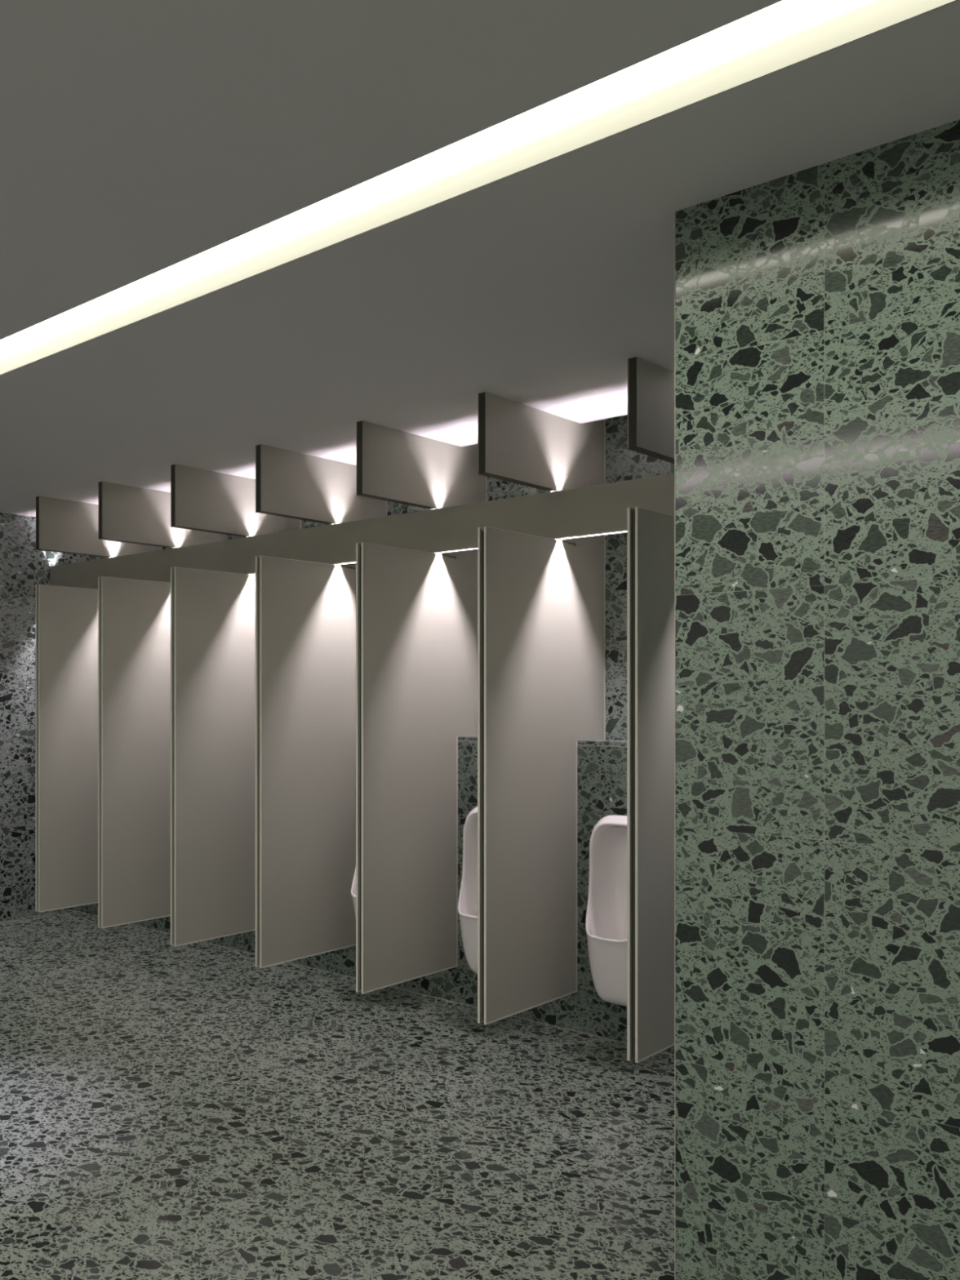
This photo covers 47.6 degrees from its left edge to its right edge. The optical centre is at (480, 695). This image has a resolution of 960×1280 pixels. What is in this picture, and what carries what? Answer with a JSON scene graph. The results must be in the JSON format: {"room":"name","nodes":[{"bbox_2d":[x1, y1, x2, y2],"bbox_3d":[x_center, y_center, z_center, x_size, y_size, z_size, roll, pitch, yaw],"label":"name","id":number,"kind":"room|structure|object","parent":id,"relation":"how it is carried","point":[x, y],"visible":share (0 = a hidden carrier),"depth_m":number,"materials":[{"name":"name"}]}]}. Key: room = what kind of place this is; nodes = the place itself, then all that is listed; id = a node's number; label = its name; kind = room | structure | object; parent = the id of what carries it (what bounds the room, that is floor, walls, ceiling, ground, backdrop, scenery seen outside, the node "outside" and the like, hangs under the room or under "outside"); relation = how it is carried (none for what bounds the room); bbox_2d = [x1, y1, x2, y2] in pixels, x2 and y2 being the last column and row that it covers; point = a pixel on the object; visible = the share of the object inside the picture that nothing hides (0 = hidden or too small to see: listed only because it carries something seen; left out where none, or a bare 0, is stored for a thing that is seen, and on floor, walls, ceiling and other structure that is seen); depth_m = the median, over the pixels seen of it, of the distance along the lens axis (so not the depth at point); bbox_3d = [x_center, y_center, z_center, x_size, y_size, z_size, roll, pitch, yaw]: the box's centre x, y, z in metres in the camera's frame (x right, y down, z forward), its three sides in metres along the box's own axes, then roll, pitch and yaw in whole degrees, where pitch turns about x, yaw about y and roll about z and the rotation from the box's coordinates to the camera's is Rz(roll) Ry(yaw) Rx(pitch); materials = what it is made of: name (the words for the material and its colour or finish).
{"room":"public restroom","nodes":[
{"label":"public restroom","id":0,"kind":"room"},
{"bbox_2d":[0,512,99,921],"bbox_3d":[-5.239,0.030,5.987,0.100,3.240,6.853,0,0,40],"label":"wall","id":1,"kind":"structure","parent":0,"point":[22,566],"depth_m":8.07,"materials":[{"name":"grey stone"}]},
{"bbox_2d":[0,910,674,1279],"bbox_3d":[-1.210,1.700,2.613,10.610,0.100,7.053,0,0,40],"label":"floor","id":2,"kind":"structure","parent":0,"point":[193,1111],"depth_m":4.13,"materials":[{"name":"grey stone"}]},
{"bbox_2d":[70,741,674,1054],"bbox_3d":[-0.669,0.946,6.468,6.288,1.408,0.248,0,0,40],"label":"wall","id":3,"kind":"structure","parent":0,"point":[602,771],"depth_m":5.34,"materials":[{"name":"green stone"}]},
{"bbox_2d":[351,866,355,918],"bbox_3d":[-0.537,0.986,5.991,0.351,0.866,0.318,0,0,40],"label":"urinal","id":4,"kind":"object","parent":3,"relation":"attached to","point":[353,884],"depth_m":5.99,"materials":[{"name":"white ceramic"}]},
{"bbox_2d":[70,909,674,1055],"bbox_3d":[-0.750,1.648,6.372,6.288,0.004,0.003,0,0,40],"label":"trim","id":5,"kind":"structure","parent":3,"relation":"attached to","point":[70,909],"depth_m":5.98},
{"bbox_2d":[457,805,477,973],"bbox_3d":[0.060,0.986,5.490,0.351,0.866,0.318,0,0,40],"label":"urinal","id":6,"kind":"object","parent":3,"relation":"attached to","point":[468,897],"depth_m":5.56,"materials":[{"name":"white ceramic"}]},
{"bbox_2d":[457,736,626,746],"bbox_3d":[-0.669,0.230,6.468,6.288,0.020,0.248,0,0,40],"label":"trim","id":7,"kind":"structure","parent":3,"relation":"attached to","point":[593,742],"depth_m":5.31,"materials":[{"name":"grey stone"}]},
{"bbox_2d":[585,814,626,1006],"bbox_3d":[0.658,0.986,4.990,0.351,0.866,0.318,0,0,40],"label":"urinal","id":8,"kind":"object","parent":3,"relation":"attached to","point":[606,922],"depth_m":5.07,"materials":[{"name":"white ceramic"}]},
{"bbox_2d":[99,414,674,739],"bbox_3d":[-0.558,0.030,6.601,6.288,3.240,0.100,0,0,40],"label":"wall","id":9,"kind":"structure","parent":0,"point":[621,463],"depth_m":5.50,"materials":[{"name":"green stone"}]},
{"bbox_2d":[35,496,161,912],"bbox_3d":[-2.671,0.002,7.685,0.054,2.903,0.952,0,0,40],"label":"partition","id":10,"kind":"object","parent":9,"relation":"attached to","point":[67,617],"depth_m":7.47,"materials":[{"name":"laminate"}]},
{"bbox_2d":[97,480,226,928],"bbox_3d":[-2.074,0.002,7.185,0.054,2.903,0.952,0,0,40],"label":"partition","id":11,"kind":"object","parent":9,"relation":"attached to","point":[134,615],"depth_m":6.98,"materials":[{"name":"laminate"}]},
{"bbox_2d":[170,464,301,946],"bbox_3d":[-1.476,0.002,6.685,0.054,2.903,0.952,0,0,40],"label":"partition","id":12,"kind":"object","parent":9,"relation":"attached to","point":[213,612],"depth_m":6.51,"materials":[{"name":"laminate"}]},
{"bbox_2d":[255,444,386,968],"bbox_3d":[-0.879,0.002,6.184,0.054,2.903,0.952,0,0,40],"label":"partition","id":13,"kind":"object","parent":9,"relation":"attached to","point":[305,611],"depth_m":6.04,"materials":[{"name":"laminate"}]},
{"bbox_2d":[355,420,487,994],"bbox_3d":[-0.282,0.002,5.684,0.054,2.903,0.952,0,0,40],"label":"partition","id":14,"kind":"object","parent":9,"relation":"attached to","point":[416,611],"depth_m":5.56,"materials":[{"name":"laminate"}]},
{"bbox_2d":[477,391,604,1024],"bbox_3d":[0.315,0.002,5.184,0.054,2.903,0.952,0,0,40],"label":"partition","id":15,"kind":"object","parent":9,"relation":"attached to","point":[541,600],"depth_m":5.06,"materials":[{"name":"laminate"}]},
{"bbox_2d":[626,356,674,1062],"bbox_3d":[0.912,0.002,4.684,0.054,2.903,0.952,0,0,40],"label":"partition","id":16,"kind":"object","parent":9,"relation":"attached to","point":[651,386],"depth_m":4.38,"materials":[{"name":"beige laminate"}]},
{"bbox_2d":[0,0,959,517],"bbox_3d":[-1.279,-1.404,2.530,10.410,0.120,6.637,0,0,40],"label":"ceiling","id":17,"kind":"structure","parent":0,"point":[140,139],"depth_m":2.94,"materials":[{"name":"white paint"}]},
{"bbox_2d":[0,0,957,375],"bbox_3d":[-0.614,-1.379,3.247,9.510,0.070,0.220,0,0,40],"label":"ceiling light","id":18,"kind":"object","parent":17,"relation":"attached to","point":[780,35],"visible":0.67,"depth_m":2.77,"materials":[{"name":"white plastic"}]},
{"bbox_2d":[675,119,959,1279],"bbox_3d":[2.794,0.030,2.496,4.122,3.240,2.091,0,0,40],"label":"wall","id":19,"kind":"structure","parent":0,"point":[817,308],"depth_m":2.75,"materials":[{"name":"green stone"}]},
{"bbox_2d":[49,473,674,589],"bbox_3d":[-0.846,-0.869,6.258,6.287,0.230,0.034,0,0,40],"label":"beam","id":20,"kind":"structure","parent":19,"relation":"attached to","point":[600,509],"depth_m":5.81,"materials":[{"name":"beige metal"}]},
{"bbox_2d":[674,211,675,1279],"bbox_3d":[0.542,0.153,3.019,0.002,2.994,0.005,0,0,40],"label":"trim","id":21,"kind":"structure","parent":19,"relation":"attached to","point":[674,211],"depth_m":3.02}
]}

